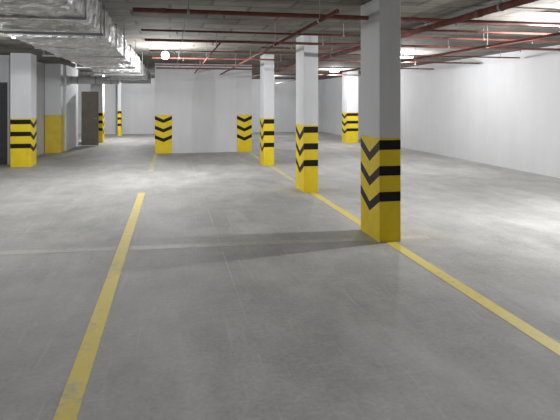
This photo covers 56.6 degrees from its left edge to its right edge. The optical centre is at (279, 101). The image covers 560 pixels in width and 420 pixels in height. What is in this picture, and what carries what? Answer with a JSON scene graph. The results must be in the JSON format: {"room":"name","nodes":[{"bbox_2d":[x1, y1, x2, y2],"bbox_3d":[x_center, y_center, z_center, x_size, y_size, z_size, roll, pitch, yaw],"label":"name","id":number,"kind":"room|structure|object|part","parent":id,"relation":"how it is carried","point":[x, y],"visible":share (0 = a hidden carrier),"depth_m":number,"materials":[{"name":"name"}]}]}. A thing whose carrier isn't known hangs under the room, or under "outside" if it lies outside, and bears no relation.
{"room":"parking garage","nodes":[
{"label":"parking garage","id":0,"kind":"room"},
{"bbox_2d":[0,55,7,81],"bbox_3d":[-7.501,-0.850,13.234,1.100,0.700,0.200,0,0,-12],"label":"lintel","id":1,"kind":"object","parent":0,"point":[3,58],"visible":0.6,"depth_m":13.23,"materials":[{"name":"paint"}]},
{"bbox_2d":[8,55,44,164],"bbox_3d":[-7.445,0.200,16.108,0.200,2.800,5.800,0,0,-12],"label":"wall","id":2,"kind":"structure","parent":0,"point":[40,66],"depth_m":15.68,"materials":[{"name":"paint"}]},
{"bbox_2d":[64,65,77,150],"bbox_3d":[-7.450,0.200,17.947,0.550,2.800,2.200,0,0,-12],"label":"wall","id":3,"kind":"structure","parent":0,"point":[70,90],"depth_m":17.63,"materials":[{"name":"paint"}]},
{"bbox_2d":[81,92,98,144],"bbox_3d":[-6.927,0.600,18.950,0.590,1.960,0.094,0,0,-12],"label":"open door","id":4,"kind":"structure","parent":3,"relation":"in","point":[89,100],"depth_m":18.96,"materials":[{"name":"metal"}]},
{"bbox_2d":[78,78,320,134],"bbox_3d":[-5.609,0.200,26.513,16.000,2.800,0.200,0,0,-12],"label":"wall","id":5,"kind":"structure","parent":0,"point":[138,100],"depth_m":26.18,"materials":[{"name":"paint"}]},
{"bbox_2d":[172,64,236,152],"bbox_3d":[-2.812,0.200,18.417,3.040,2.800,4.000,0,0,-12],"label":"wall","id":6,"kind":"structure","parent":0,"point":[204,102],"depth_m":16.46,"materials":[{"name":"paint"}]},
{"bbox_2d":[0,132,559,419],"bbox_3d":[-2.276,1.700,10.762,16.400,0.200,32.400,0,0,-12],"label":"floor","id":7,"kind":"structure","parent":0,"point":[354,330],"depth_m":4.46,"materials":[{"name":"concrete"}]},
{"bbox_2d":[10,53,36,166],"bbox_3d":[-6.430,0.200,13.052,0.460,2.800,0.600,0,0,-12],"label":"column","id":8,"kind":"structure","parent":7,"relation":"on","point":[23,66],"depth_m":12.77,"materials":[{"name":"white paint"}]},
{"bbox_2d":[45,64,63,152],"bbox_3d":[-7.180,0.200,16.573,0.470,2.800,0.600,0,0,-12],"label":"column","id":9,"kind":"structure","parent":7,"relation":"on","point":[54,73],"depth_m":16.29,"materials":[{"name":"yellow paint"}]},
{"bbox_2d":[0,247,115,254],"bbox_3d":[-4.730,1.599,5.254,5.934,0.002,0.150,0,0,-8],"label":"floor line","id":10,"kind":"object","parent":7,"relation":"on","point":[96,248],"visible":1,"depth_m":5.60,"materials":[{"name":"paint"}]},
{"bbox_2d":[91,71,103,142],"bbox_3d":[-7.276,0.200,20.743,0.450,2.800,0.600,0,0,-12],"label":"column","id":11,"kind":"structure","parent":7,"relation":"on","point":[99,88],"depth_m":20.48,"materials":[{"name":"white paint"}]},
{"bbox_2d":[53,193,144,419],"bbox_3d":[-1.536,1.599,4.811,0.115,0.003,8.850,0,0,-12],"label":"floor line","id":12,"kind":"object","parent":7,"relation":"on","point":[70,402],"visible":1,"depth_m":3.56,"materials":[{"name":"yellow paint"}]},
{"bbox_2d":[118,81,121,135],"bbox_3d":[-7.609,0.200,24.685,0.170,2.800,0.250,0,0,-12],"label":"column","id":13,"kind":"structure","parent":7,"relation":"on","point":[119,84],"depth_m":24.57,"materials":[{"name":"white paint"}]},
{"bbox_2d":[149,154,157,170],"bbox_3d":[-3.401,1.599,13.999,0.100,0.003,4.000,0,0,-12],"label":"floor line","id":14,"kind":"object","parent":7,"relation":"on","point":[151,168],"visible":1,"depth_m":13.73,"materials":[{"name":"yellow paint"}]},
{"bbox_2d":[155,63,171,153],"bbox_3d":[-3.630,0.200,16.192,0.520,2.800,0.015,0,0,-12],"label":"column","id":15,"kind":"structure","parent":7,"relation":"on","point":[163,77],"depth_m":16.19,"materials":[{"name":"paint"}]},
{"bbox_2d":[237,65,251,151],"bbox_3d":[-1.145,0.200,16.718,0.480,2.800,0.015,0,0,-12],"label":"column","id":16,"kind":"structure","parent":7,"relation":"on","point":[244,77],"depth_m":16.71,"materials":[{"name":"paint"}]},
{"bbox_2d":[130,237,374,249],"bbox_3d":[-0.274,1.599,5.884,2.746,0.002,0.150,0,0,-8],"label":"floor line","id":17,"kind":"object","parent":7,"relation":"on","point":[361,238],"visible":1,"depth_m":5.88,"materials":[{"name":"paint"}]},
{"bbox_2d":[260,54,273,165],"bbox_3d":[-0.334,0.200,13.370,0.260,2.800,0.600,0,0,-12],"label":"column","id":18,"kind":"structure","parent":7,"relation":"on","point":[266,67],"depth_m":13.09,"materials":[{"name":"white paint"}]},
{"bbox_2d":[269,165,295,183],"bbox_3d":[0.096,1.599,11.432,0.100,0.003,3.350,0,0,-12],"label":"floor line","id":19,"kind":"object","parent":7,"relation":"on","point":[271,166],"visible":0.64,"depth_m":11.46,"materials":[{"name":"yellow paint"}]},
{"bbox_2d":[296,35,317,192],"bbox_3d":[0.487,0.200,9.486,0.260,2.800,0.600,0,0,-12],"label":"column","id":20,"kind":"structure","parent":7,"relation":"on","point":[306,55],"depth_m":9.20,"materials":[{"name":"white paint"}]},
{"bbox_2d":[309,192,360,225],"bbox_3d":[0.851,1.599,7.861,0.120,0.003,2.710,0,0,-12],"label":"floor line","id":21,"kind":"object","parent":7,"relation":"on","point":[337,208],"visible":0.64,"depth_m":7.80,"materials":[{"name":"yellow paint"}]},
{"bbox_2d":[342,71,357,142],"bbox_3d":[2.764,0.200,20.516,0.460,2.800,0.600,0,0,-12],"label":"column","id":22,"kind":"structure","parent":7,"relation":"on","point":[349,83],"depth_m":20.24,"materials":[{"name":"white paint"}]},
{"bbox_2d":[361,0,400,242],"bbox_3d":[1.196,0.200,6.232,0.260,2.800,0.600,0,0,-12],"label":"column","id":23,"kind":"structure","parent":7,"relation":"on","point":[381,33],"depth_m":5.96,"materials":[{"name":"white paint"}]},
{"bbox_2d":[401,235,429,238],"bbox_3d":[1.562,1.599,6.144,0.401,0.002,0.130,0,0,-8],"label":"floor line","id":24,"kind":"object","parent":7,"relation":"on","point":[420,236],"visible":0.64,"depth_m":6.13,"materials":[{"name":"paint"}]},
{"bbox_2d":[386,242,559,355],"bbox_3d":[1.709,1.599,3.806,0.120,0.003,4.340,0,0,-12],"label":"floor line","id":25,"kind":"object","parent":7,"relation":"on","point":[543,339],"visible":1,"depth_m":4.12,"materials":[{"name":"yellow paint"}]},
{"bbox_2d":[0,0,559,79],"bbox_3d":[-2.276,-1.300,10.762,16.400,0.200,32.400,0,0,-12],"label":"ceiling","id":26,"kind":"structure","parent":0,"point":[129,23],"depth_m":8.73,"materials":[{"name":"concrete"}]},
{"bbox_2d":[0,0,150,83],"bbox_3d":[-3.180,-0.920,9.283,1.120,0.560,20.540,0,0,-12],"label":"ventilation duct","id":27,"kind":"object","parent":26,"relation":"hanging from","point":[81,32],"visible":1,"depth_m":5.51,"materials":[{"name":"metal"}]},
{"bbox_2d":[71,76,118,83],"bbox_3d":[-6.377,-0.905,17.969,1.560,0.590,0.280,0,0,-12],"label":"duct","id":28,"kind":"object","parent":26,"relation":"hanging from","point":[74,79],"visible":0.81,"depth_m":17.85,"materials":[{"name":"metal"}]},
{"bbox_2d":[161,46,168,59],"bbox_3d":[-2.457,-1.054,11.133,0.160,0.292,0.160,0,0,-12],"label":"lamp","id":29,"kind":"object","parent":26,"relation":"attached to","point":[165,55],"visible":0.91,"depth_m":11.09,"materials":[{"name":"white plastic"}]},
{"bbox_3d":[-2.457,-1.000,11.133,0.160,0.184,0.160,0,0,-12],"label":"bulb","id":30,"kind":"part","parent":29,"relation":"part of","materials":[{"name":"white glass"}]},
{"bbox_2d":[156,67,255,69],"bbox_3d":[-2.215,-1.078,15.783,3.000,0.244,0.045,0,0,-12],"label":"pipe","id":31,"kind":"object","parent":26,"relation":"hanging from","point":[156,67],"visible":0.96,"depth_m":15.78,"materials":[{"name":"metal"}]},
{"bbox_2d":[194,29,220,73],"bbox_3d":[-1.791,-1.040,12.091,0.037,0.319,8.400,0,0,-12],"label":"pipe","id":32,"kind":"object","parent":26,"relation":"hanging from","point":[216,47],"visible":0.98,"depth_m":10.35,"materials":[{"name":"grey metal"}]},
{"bbox_2d":[220,0,338,74],"bbox_3d":[-0.667,-1.018,10.642,0.049,0.365,11.700,0,0,-12],"label":"pipe","id":33,"kind":"object","parent":26,"relation":"hanging from","point":[336,11],"visible":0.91,"depth_m":6.58,"materials":[{"name":"metal"}]},
{"bbox_2d":[155,59,433,69],"bbox_3d":[0.647,-1.078,15.060,8.300,0.244,0.045,0,0,-12],"label":"pipe","id":34,"kind":"object","parent":26,"relation":"hanging from","point":[177,59],"visible":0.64,"depth_m":14.71,"materials":[{"name":"red metal"}]},
{"bbox_2d":[261,40,345,49],"bbox_3d":[1.005,-1.095,10.229,2.800,0.209,0.036,0,0,-12],"label":"pipe","id":35,"kind":"object","parent":26,"relation":"hanging from","point":[291,40],"visible":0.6,"depth_m":10.06,"materials":[{"name":"red metal"}]},
{"bbox_2d":[254,72,360,76],"bbox_3d":[1.479,-1.077,19.222,4.950,0.246,0.049,0,0,-12],"label":"pipe","id":36,"kind":"object","parent":26,"relation":"hanging from","point":[333,72],"visible":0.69,"depth_m":19.30,"materials":[{"name":"metal"}]},
{"bbox_2d":[152,57,479,63],"bbox_3d":[1.144,-1.077,12.712,8.300,0.246,0.049,0,0,-12],"label":"pipe","id":37,"kind":"object","parent":26,"relation":"hanging from","point":[183,58],"visible":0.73,"depth_m":12.49,"materials":[{"name":"red metal"}]},
{"bbox_2d":[149,50,519,58],"bbox_3d":[1.475,-1.085,11.147,8.300,0.231,0.039,0,0,-12],"label":"pipe","id":38,"kind":"object","parent":26,"relation":"hanging from","point":[175,51],"visible":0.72,"depth_m":10.85,"materials":[{"name":"red metal"}]},
{"bbox_2d":[329,69,339,71],"bbox_3d":[2.006,-1.145,19.027,0.400,0.110,0.100,0,0,-12],"label":"ceiling light","id":39,"kind":"object","parent":26,"relation":"attached to","point":[330,70],"visible":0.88,"depth_m":18.98,"materials":[{"name":"white plastic"}]},
{"bbox_2d":[132,0,559,26],"bbox_3d":[2.448,-1.074,6.548,8.300,0.252,0.062,0,0,-12],"label":"pipe","id":40,"kind":"object","parent":26,"relation":"hanging from","point":[134,9],"visible":0.83,"depth_m":6.07,"materials":[{"name":"red metal"}]},
{"bbox_2d":[141,19,559,43],"bbox_3d":[2.096,-1.085,8.212,8.300,0.231,0.039,0,0,-12],"label":"pipe","id":41,"kind":"object","parent":26,"relation":"hanging from","point":[162,30],"visible":0.83,"depth_m":7.89,"materials":[{"name":"red metal"}]},
{"bbox_2d":[145,29,559,51],"bbox_3d":[1.868,-1.076,9.288,8.300,0.248,0.053,0,0,-12],"label":"pipe","id":42,"kind":"object","parent":26,"relation":"hanging from","point":[146,39],"visible":0.83,"depth_m":9.04,"materials":[{"name":"red metal"}]},
{"bbox_2d":[253,0,510,76],"bbox_3d":[0.801,-1.150,14.479,0.208,0.100,24.000,0,0,-12],"label":"pipe","id":43,"kind":"object","parent":26,"relation":"hanging from","point":[503,1],"visible":0.07,"depth_m":6.89,"materials":[{"name":"metal"}]},
{"bbox_2d":[252,0,538,78],"bbox_3d":[-0.055,-0.991,13.787,0.074,0.418,25.000,0,0,-12],"label":"pipe","id":44,"kind":"object","parent":26,"relation":"hanging from","point":[501,6],"visible":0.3,"depth_m":5.21,"materials":[{"name":"red metal"}]},
{"bbox_2d":[401,53,413,57],"bbox_3d":[3.104,-1.145,12.820,0.400,0.110,0.100,0,0,-12],"label":"ceiling light","id":45,"kind":"object","parent":26,"relation":"attached to","point":[401,53],"visible":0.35,"depth_m":12.78,"materials":[{"name":"white plastic"}]},
{"bbox_2d":[274,24,559,83],"bbox_3d":[1.819,-1.017,14.592,0.051,0.366,24.200,0,0,-12],"label":"pipe","id":46,"kind":"object","parent":26,"relation":"hanging from","point":[557,33],"visible":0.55,"depth_m":8.32,"materials":[{"name":"red metal"}]},
{"bbox_2d":[401,17,550,34],"bbox_3d":[3.900,-1.084,7.776,4.950,0.232,0.041,0,0,-12],"label":"pipe","id":47,"kind":"object","parent":26,"relation":"hanging from","point":[402,29],"visible":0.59,"depth_m":7.55,"materials":[{"name":"red metal"}]},
{"bbox_2d":[321,45,559,177],"bbox_3d":[5.648,0.200,12.438,0.200,2.800,32.000,0,0,-12],"label":"wall","id":48,"kind":"structure","parent":0,"point":[502,112],"depth_m":13.56,"materials":[{"name":"paint"}]},
{"bbox_3d":[-9.434,0.200,12.825,2.850,2.800,0.200,0,0,-12],"label":"wall","id":49,"kind":"structure","parent":0,"visible":0},
{"bbox_2d":[0,82,7,164],"bbox_3d":[-7.497,0.550,13.214,1.100,2.100,0.160,0,0,-12],"label":"door","id":50,"kind":"structure","parent":49,"relation":"in","point":[3,85],"depth_m":13.25,"materials":[{"name":"metal"}]}
]}

